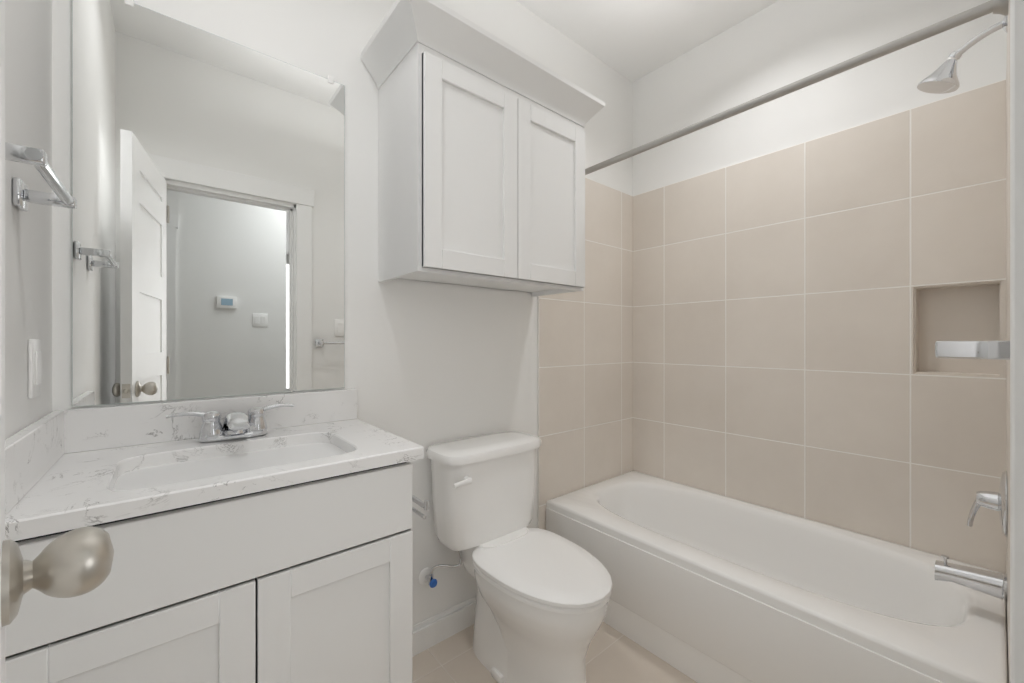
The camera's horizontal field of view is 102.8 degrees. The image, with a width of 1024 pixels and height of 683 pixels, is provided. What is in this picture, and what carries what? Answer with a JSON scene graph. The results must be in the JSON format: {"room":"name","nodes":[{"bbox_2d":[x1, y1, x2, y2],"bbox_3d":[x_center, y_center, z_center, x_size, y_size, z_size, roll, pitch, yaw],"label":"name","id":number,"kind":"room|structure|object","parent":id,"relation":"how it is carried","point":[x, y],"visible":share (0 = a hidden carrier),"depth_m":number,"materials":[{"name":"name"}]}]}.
{"room":"bathroom","nodes":[
{"label":"bathroom","id":0,"kind":"room"},
{"bbox_2d":[5,0,51,439],"bbox_3d":[-0.619,-0.192,0.317,0.120,2.740,1.566,0,0,-40],"label":"wall","id":1,"kind":"structure","parent":0,"point":[28,123],"depth_m":0.79,"materials":[{"name":"white paint"}]},
{"bbox_2d":[28,339,40,398],"bbox_3d":[-0.952,0.053,0.817,0.009,0.115,0.070,0,0,-40],"label":"light switch","id":2,"kind":"object","parent":1,"relation":"attached to","point":[34,367],"visible":0.98,"depth_m":0.80,"materials":[{"name":"white plastic"}]},
{"bbox_2d":[5,142,76,210],"bbox_3d":[-0.775,-0.262,0.656,0.074,0.048,0.293,0,0,-40],"label":"towel bar","id":3,"kind":"object","parent":1,"relation":"attached to","point":[22,194],"visible":1,"depth_m":0.70,"materials":[{"name":"silver metal"}]},
{"bbox_2d":[52,0,632,625],"bbox_3d":[-0.213,-0.192,1.756,2.590,2.740,0.120,0,0,-40],"label":"wall","id":4,"kind":"structure","parent":0,"point":[428,364],"depth_m":1.53,"materials":[{"name":"white paint"}]},
{"bbox_2d":[412,596,475,656],"bbox_3d":[-0.212,1.125,1.668,0.882,0.105,0.014,0,0,-40],"label":"baseboard","id":5,"kind":"structure","parent":4,"relation":"attached to","point":[439,627],"depth_m":1.61,"materials":[{"name":"white paint"}]},
{"bbox_2d":[360,0,604,296],"bbox_3d":[-0.068,-0.605,1.558,0.886,0.785,0.366,0,0,-40],"label":"upper cabinet","id":6,"kind":"object","parent":4,"relation":"attached to","point":[481,157],"visible":1,"depth_m":1.37,"materials":[{"name":"white paint"}]},
{"bbox_2d":[538,178,632,529],"bbox_3d":[0.424,0.153,2.204,0.779,2.050,0.010,0,0,-40],"label":"tile","id":7,"kind":"structure","parent":4,"relation":"attached to","point":[585,386],"depth_m":2.21,"materials":[{"name":"beige tile"}]},
{"bbox_2d":[585,0,1008,174],"bbox_3d":[0.627,-0.747,1.438,0.060,0.060,1.424,0,0,-40],"label":"shower curtain rod","id":8,"kind":"object","parent":7,"relation":"attached to","point":[1001,7],"visible":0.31,"depth_m":1.12,"materials":[{"name":"silver metal"}]},
{"bbox_2d":[412,622,696,682],"bbox_3d":[0.290,1.228,1.155,2.590,0.100,1.686,0,0,-40],"label":"floor","id":9,"kind":"structure","parent":0,"point":[613,655],"depth_m":1.49,"materials":[{"name":"tile"}]},
{"bbox_2d":[5,388,423,682],"bbox_3d":[-0.647,0.669,0.991,0.698,1.017,0.494,0,0,-40],"label":"bathroom vanity","id":10,"kind":"object","parent":9,"relation":"on","point":[280,551],"visible":0.94,"depth_m":0.83,"materials":[{"name":"white paint"}]},
{"bbox_2d":[72,0,344,406],"bbox_3d":[-0.806,-0.359,1.174,0.630,1.030,0.008,0,0,-40],"label":"mirror","id":11,"kind":"object","parent":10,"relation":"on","point":[208,216],"visible":1,"depth_m":1.12,"materials":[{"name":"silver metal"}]},
{"bbox_2d":[166,403,293,442],"bbox_3d":[-0.728,0.221,1.080,0.286,0.083,0.140,0,0,-40],"label":"sink faucet","id":12,"kind":"object","parent":10,"relation":"on","point":[240,425],"visible":1,"depth_m":1.07,"materials":[{"name":"silver metal"}]},
{"bbox_2d":[412,495,428,518],"bbox_3d":[-0.284,0.434,1.106,0.048,0.057,0.169,0,0,-40],"label":"toilet paper holder","id":13,"kind":"object","parent":10,"relation":"attached to","point":[421,503],"visible":0.33,"depth_m":1.07,"materials":[{"name":"silver metal"}]},
{"bbox_2d":[418,431,611,682],"bbox_3d":[0.036,0.784,1.447,0.464,0.788,0.671,0,0,-40],"label":"toilet","id":14,"kind":"object","parent":9,"relation":"on","point":[542,597],"visible":1,"depth_m":1.43,"materials":[{"name":"white ceramic"}]},
{"bbox_2d":[546,471,1007,682],"bbox_3d":[0.900,0.973,1.667,0.734,0.410,1.423,0,0,-40],"label":"bathtub","id":15,"kind":"object","parent":9,"relation":"on","point":[709,587],"visible":0.96,"depth_m":1.45,"materials":[{"name":"white ceramic"}]},
{"bbox_2d":[516,0,778,82],"bbox_3d":[0.836,-1.612,0.775,6.400,0.100,2.970,0,0,-40],"label":"ceiling","id":16,"kind":"structure","parent":0,"point":[632,41],"depth_m":2.01,"materials":[{"name":"white paint"}]},
{"bbox_2d":[633,0,1006,195],"bbox_3d":[1.276,-0.192,1.902,0.120,2.740,1.566,0,0,-40],"label":"wall","id":17,"kind":"structure","parent":0,"point":[776,45],"depth_m":1.83,"materials":[{"name":"white paint"}]},
{"bbox_2d":[633,79,1005,572],"bbox_3d":[1.222,0.153,1.935,0.100,2.050,1.446,0,0,-40],"label":"tiled wall","id":18,"kind":"structure","parent":17,"relation":"attached to","point":[800,310],"depth_m":1.69,"materials":[{"name":"beige tile"}]},
{"bbox_3d":[0.792,-0.192,0.555,2.350,2.740,0.120,0,0,-40],"label":"wall","id":19,"kind":"structure","parent":0,"visible":0},
{"bbox_2d":[0,0,113,682],"bbox_3d":[-0.260,0.163,0.168,0.178,2.015,0.608,0,0,-40],"label":"door","id":20,"kind":"structure","parent":19,"relation":"in","point":[75,562],"depth_m":0.34,"materials":[{"name":"white paint"}]},
{"bbox_2d":[935,341,1009,359],"bbox_3d":[0.746,0.010,0.644,0.525,0.048,0.075,0,0,-40],"label":"towel bar","id":21,"kind":"object","parent":19,"relation":"attached to","point":[998,350],"visible":0.67,"depth_m":0.49,"materials":[{"name":"silver metal"}]},
{"bbox_2d":[1006,0,1009,682],"bbox_3d":[1.345,0.153,1.103,0.779,2.050,0.010,0,0,-40],"label":"tile","id":22,"kind":"structure","parent":19,"relation":"attached to","point":[1008,329],"depth_m":0.98,"materials":[{"name":"beige tile"}]},
{"bbox_2d":[917,15,1007,93],"bbox_3d":[1.300,-0.822,1.180,0.096,0.168,0.185,0,0,-40],"label":"shower head","id":23,"kind":"object","parent":22,"relation":"attached to","point":[942,78],"visible":0.85,"depth_m":1.18},
{"bbox_2d":[935,554,1006,601],"bbox_3d":[1.309,0.670,1.169,0.072,0.078,0.136,0,0,-40],"label":"tub spout","id":24,"kind":"object","parent":22,"relation":"attached to","point":[994,584],"visible":1,"depth_m":1.15,"materials":[{"name":"silver metal"}]},
{"bbox_2d":[967,471,1006,536],"bbox_3d":[1.329,0.443,1.145,0.176,0.176,0.074,0,0,-40],"label":"shower valve","id":25,"kind":"object","parent":22,"relation":"attached to","point":[995,501],"visible":1,"depth_m":1.12,"materials":[{"name":"silver metal"}]},
{"bbox_2d":[1010,0,1023,682],"bbox_3d":[0.278,0.101,0.127,0.834,2.155,0.156,0,0,-40],"label":"door frame","id":26,"kind":"structure","parent":19,"relation":"attached to","point":[1016,341],"depth_m":0.38,"materials":[{"name":"white paint"}]}
]}

